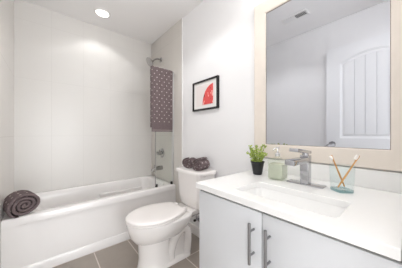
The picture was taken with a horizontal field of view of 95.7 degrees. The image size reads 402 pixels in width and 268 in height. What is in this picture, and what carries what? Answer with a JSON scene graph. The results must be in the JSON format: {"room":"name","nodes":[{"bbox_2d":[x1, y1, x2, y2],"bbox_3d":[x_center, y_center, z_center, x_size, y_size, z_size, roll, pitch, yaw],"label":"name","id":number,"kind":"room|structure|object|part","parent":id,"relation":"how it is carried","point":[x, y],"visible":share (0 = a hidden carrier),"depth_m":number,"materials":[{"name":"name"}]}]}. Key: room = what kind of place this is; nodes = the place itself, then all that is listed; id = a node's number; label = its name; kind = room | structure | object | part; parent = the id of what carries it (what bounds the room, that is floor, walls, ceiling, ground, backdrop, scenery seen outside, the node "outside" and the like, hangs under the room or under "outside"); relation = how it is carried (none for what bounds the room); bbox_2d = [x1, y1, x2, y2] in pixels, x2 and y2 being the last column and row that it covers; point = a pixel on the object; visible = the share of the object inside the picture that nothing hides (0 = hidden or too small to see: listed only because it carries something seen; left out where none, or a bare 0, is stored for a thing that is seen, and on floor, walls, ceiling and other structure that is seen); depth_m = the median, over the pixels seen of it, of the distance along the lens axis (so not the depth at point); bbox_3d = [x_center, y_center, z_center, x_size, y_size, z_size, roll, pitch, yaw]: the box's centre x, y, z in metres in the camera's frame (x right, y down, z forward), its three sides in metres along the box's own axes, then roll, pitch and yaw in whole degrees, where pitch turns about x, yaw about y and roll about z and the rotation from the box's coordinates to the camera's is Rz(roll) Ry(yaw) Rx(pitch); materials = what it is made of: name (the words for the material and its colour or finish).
{"room":"bathroom","nodes":[
{"label":"bathroom","id":0,"kind":"room"},
{"bbox_2d":[0,0,13,267],"bbox_3d":[-1.639,-0.145,1.536,0.004,2.490,0.836,0,0,-40],"label":"wall","id":1,"kind":"structure","parent":0,"point":[6,6],"depth_m":1.52,"materials":[{"name":"paint"}]},
{"bbox_2d":[14,0,150,192],"bbox_3d":[-1.375,-0.145,2.385,1.505,2.490,0.120,0,0,-40],"label":"wall","id":2,"kind":"structure","parent":0,"point":[82,89],"depth_m":2.19,"materials":[{"name":"tile"}]},
{"bbox_2d":[22,0,202,43],"bbox_3d":[-0.157,-1.430,0.109,3.100,0.080,5.169,0,0,-40],"label":"ceiling","id":3,"kind":"structure","parent":0,"point":[146,21],"depth_m":2.08,"materials":[{"name":"white paint"}]},
{"bbox_2d":[94,8,110,17],"bbox_3d":[-1.133,-1.385,2.093,0.176,0.009,0.176,0,0,-40],"label":"recessed light","id":4,"kind":"object","parent":3,"relation":"in","point":[100,12],"visible":1,"depth_m":2.09,"materials":[{"name":"white paint"}]},
{"bbox_2d":[52,233,198,267],"bbox_3d":[-0.157,1.140,0.109,3.100,0.080,5.169,0,0,-40],"label":"floor","id":5,"kind":"structure","parent":0,"point":[124,254],"depth_m":1.61,"materials":[{"name":"tile"}]},
{"bbox_2d":[1,175,175,267],"bbox_3d":[-1.108,0.866,2.064,1.490,0.465,0.714,0,0,-40],"label":"bathtub","id":6,"kind":"object","parent":5,"relation":"on","point":[67,224],"visible":0.72,"depth_m":1.67,"materials":[{"name":"white ceramic"}]},
{"bbox_2d":[3,190,39,217],"bbox_3d":[-1.440,0.550,1.459,0.186,0.166,0.193,0,0,35],"label":"rolled towel","id":7,"kind":"object","parent":6,"relation":"on","point":[20,202],"visible":1,"depth_m":1.41,"materials":[{"name":"grey fabric"}]},
{"bbox_2d":[1,175,175,228],"bbox_3d":[-1.112,0.819,2.069,1.490,0.372,0.701,0,0,-40],"label":"basin","id":8,"kind":"object","parent":6,"relation":"in","point":[105,205],"depth_m":1.88,"materials":[{"name":"white ceramic"}]},
{"bbox_3d":[-1.061,0.815,2.464,0.560,0.130,0.058,0,0,-40],"label":"armrest","id":9,"kind":"part","parent":6,"relation":"part of","materials":[{"name":"white ceramic"}]},
{"bbox_2d":[155,72,173,186],"bbox_3d":[-0.447,-0.079,2.240,0.253,1.422,0.028,0,0,-40],"label":"screen","id":10,"kind":"object","parent":6,"relation":"on","point":[172,181],"visible":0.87,"depth_m":2.30,"materials":[{"name":"clear glass"}]},
{"bbox_2d":[150,66,172,131],"bbox_3d":[-0.476,-0.415,2.215,0.281,0.773,0.059,0,0,-40],"label":"towel","id":11,"kind":"object","parent":10,"relation":"hanging from","point":[161,79],"visible":1,"depth_m":2.19,"materials":[{"name":"grey fabric"}]},
{"bbox_2d":[125,166,216,267],"bbox_3d":[-0.264,0.720,1.625,0.773,0.760,0.428,0,0,-40],"label":"toilet","id":12,"kind":"object","parent":5,"relation":"on","point":[162,234],"visible":0.94,"depth_m":1.52,"materials":[{"name":"white ceramic"}]},
{"bbox_3d":[-0.391,0.692,1.545,0.471,0.016,0.380,0,0,-40],"label":"seat","id":13,"kind":"part","parent":12,"relation":"part of","materials":[{"name":"white plastic"}]},
{"bbox_3d":[-0.391,0.669,1.544,0.474,0.024,0.384,0,0,-40],"label":"seat lid","id":14,"kind":"part","parent":12,"relation":"part of","materials":[{"name":"white plastic"}]},
{"bbox_2d":[182,157,195,167],"bbox_3d":[-0.114,0.290,1.862,0.122,0.099,0.126,0,0,20],"label":"rolled towel","id":15,"kind":"object","parent":12,"relation":"on","point":[187,162],"visible":0.84,"depth_m":1.81,"materials":[{"name":"grey fabric"}]},
{"bbox_3d":[-0.061,0.537,1.797,0.226,0.318,0.400,0,0,-40],"label":"tank","id":16,"kind":"part","parent":12,"relation":"part of","materials":[{"name":"white ceramic"}]},
{"bbox_3d":[-0.065,0.359,1.794,0.251,0.038,0.428,0,0,-40],"label":"tank lid","id":17,"kind":"part","parent":12,"relation":"part of","materials":[{"name":"white ceramic"}]},
{"bbox_2d":[192,157,209,170],"bbox_3d":[0.001,0.283,1.736,0.110,0.114,0.156,0,0,32],"label":"rolled towel","id":18,"kind":"object","parent":12,"relation":"on","point":[198,164],"visible":1,"depth_m":1.68,"materials":[{"name":"grey fabric"}]},
{"bbox_2d":[199,190,401,267],"bbox_3d":[0.446,0.700,0.909,0.625,0.800,0.768,0,0,-40],"label":"vanity cabinet","id":19,"kind":"object","parent":5,"relation":"on","point":[232,234],"visible":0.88,"depth_m":0.73,"materials":[{"name":"white wood"}]},
{"bbox_3d":[0.123,0.658,0.883,0.018,0.683,0.390,0,0,-40],"label":"door","id":20,"kind":"part","parent":19,"relation":"part of","materials":[{"name":"white wood"}]},
{"bbox_3d":[0.205,0.443,0.742,0.041,0.165,0.012,0,0,-40],"label":"bar handle","id":21,"kind":"part","parent":19,"relation":"part of","materials":[{"name":"silver metal"}]},
{"bbox_3d":[0.251,0.443,0.688,0.041,0.165,0.012,0,0,-40],"label":"bar handle","id":22,"kind":"part","parent":19,"relation":"part of","materials":[{"name":"silver metal"}]},
{"bbox_2d":[196,158,401,260],"bbox_3d":[0.458,0.235,0.908,0.609,0.127,0.794,0,0,-40],"label":"countertop","id":23,"kind":"structure","parent":19,"relation":"on","point":[371,220],"depth_m":0.76,"materials":[{"name":"white stone"}]},
{"bbox_2d":[246,144,267,174],"bbox_3d":[0.380,0.169,1.229,0.149,0.201,0.149,0,0,-40],"label":"potted plant","id":24,"kind":"object","parent":23,"relation":"on","point":[257,162],"visible":1,"depth_m":1.20,"materials":[{"name":"green plant"}]},
{"bbox_3d":[0.379,0.226,1.221,0.090,0.088,0.090,0,0,-40],"label":"pot","id":25,"kind":"part","parent":24,"relation":"part of","materials":[{"name":"black plastic"}]},
{"bbox_2d":[268,147,286,180],"bbox_3d":[0.461,0.175,1.094,0.090,0.190,0.090,0,0,44],"label":"soap dispenser","id":26,"kind":"object","parent":23,"relation":"on","point":[276,170],"visible":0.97,"depth_m":1.07,"materials":[{"name":"green glass"}]},
{"bbox_2d":[244,187,345,217],"bbox_3d":[0.378,0.347,0.807,0.262,0.096,0.467,0,0,-40],"label":"sink","id":27,"kind":"object","parent":23,"relation":"in","point":[325,209],"visible":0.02,"depth_m":0.86,"materials":[{"name":"white ceramic"}]},
{"bbox_2d":[285,148,326,188],"bbox_3d":[0.498,0.170,0.925,0.221,0.200,0.180,0,0,-40],"label":"faucet","id":28,"kind":"object","parent":23,"relation":"on","point":[304,160],"visible":1,"depth_m":0.95,"materials":[{"name":"silver metal"}]},
{"bbox_3d":[0.484,0.136,0.913,0.183,0.026,0.044,0,0,-40],"label":"spout","id":29,"kind":"part","parent":28,"relation":"part of","materials":[{"name":"silver metal"}]},
{"bbox_3d":[0.515,0.092,0.939,0.174,0.044,0.042,0,0,-40],"label":"lever","id":30,"kind":"part","parent":28,"relation":"part of","materials":[{"name":"silver metal"}]},
{"bbox_3d":[0.560,0.266,0.978,0.058,0.007,0.180,0,0,-40],"label":"plate","id":31,"kind":"part","parent":28,"relation":"part of","materials":[{"name":"silver metal"}]},
{"bbox_3d":[0.666,0.207,0.861,0.101,0.124,0.101,0,0,-40],"label":"tumbler","id":32,"kind":"object","parent":23,"relation":"on","visible":0},
{"bbox_2d":[329,155,344,186],"bbox_3d":[0.647,0.175,0.866,0.076,0.152,0.010,0,0,-2],"label":"toothbrush","id":33,"kind":"object","parent":32,"relation":"in","point":[331,156],"visible":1,"depth_m":0.86,"materials":[{"name":"brown wood"}]},
{"bbox_2d":[337,155,359,187],"bbox_3d":[0.692,0.174,0.854,0.105,0.154,0.010,0,0,-1],"label":"toothbrush","id":34,"kind":"object","parent":32,"relation":"in","point":[356,157],"visible":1,"depth_m":0.85,"materials":[{"name":"brown wood"}]},
{"bbox_3d":[0.372,0.658,0.588,0.018,0.683,0.374,0,0,-40],"label":"door","id":35,"kind":"part","parent":19,"relation":"part of","materials":[{"name":"white wood"}]},
{"bbox_2d":[151,0,401,226],"bbox_3d":[0.142,-0.145,1.841,0.130,2.490,2.909,0,0,-40],"label":"wall","id":36,"kind":"structure","parent":0,"point":[218,35],"depth_m":1.78,"materials":[{"name":"white paint"}]},
{"bbox_2d":[146,57,161,66],"bbox_3d":[-0.647,-1.001,2.511,0.210,0.165,0.132,0,0,-40],"label":"shower","id":37,"kind":"object","parent":36,"relation":"attached to","point":[149,61],"visible":0.98,"depth_m":2.48,"materials":[{"name":"silver metal"}]},
{"bbox_2d":[151,165,162,172],"bbox_3d":[-0.611,0.474,2.504,0.165,0.104,0.060,0,0,-40],"label":"tub spout","id":38,"kind":"object","parent":36,"relation":"attached to","point":[157,167],"visible":0.93,"depth_m":2.49,"materials":[{"name":"silver metal"}]},
{"bbox_2d":[156,148,163,157],"bbox_3d":[-0.576,0.267,2.527,0.081,0.132,0.142,0,0,-40],"label":"shower valve","id":39,"kind":"object","parent":36,"relation":"attached to","point":[160,152],"visible":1,"depth_m":2.52,"materials":[{"name":"silver metal"}]},
{"bbox_2d":[182,18,182,165],"bbox_3d":[-0.224,-0.145,2.180,0.012,2.490,0.006,0,0,-40],"label":"trim","id":40,"kind":"structure","parent":36,"relation":"attached to","point":[182,18],"depth_m":2.18,"materials":[{"name":"white paint"}]},
{"bbox_2d":[188,222,198,236],"bbox_3d":[0.083,1.050,1.815,0.014,0.100,0.946,0,0,-40],"label":"baseboard","id":41,"kind":"structure","parent":36,"relation":"attached to","point":[194,229],"depth_m":1.99,"materials":[{"name":"white paint"}]},
{"bbox_2d":[192,75,218,111],"bbox_3d":[0.039,-0.399,1.857,0.025,0.307,0.386,0,0,-40],"label":"framed picture","id":42,"kind":"object","parent":36,"relation":"attached to","point":[205,93],"visible":1,"depth_m":1.84,"materials":[{"name":"black"}]},
{"bbox_2d":[254,0,401,171],"bbox_3d":[0.684,-0.404,1.093,0.027,1.148,0.825,0,0,-40],"label":"framed mirror","id":43,"kind":"object","parent":36,"relation":"attached to","point":[328,73],"visible":0.94,"depth_m":1.02,"materials":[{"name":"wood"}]},
{"bbox_2d":[263,158,401,193],"bbox_3d":[0.676,0.223,1.107,0.020,0.093,0.772,0,0,-40],"label":"backsplash","id":44,"kind":"structure","parent":36,"relation":"attached to","point":[389,181],"depth_m":0.94,"materials":[{"name":"white stone"}]}
]}

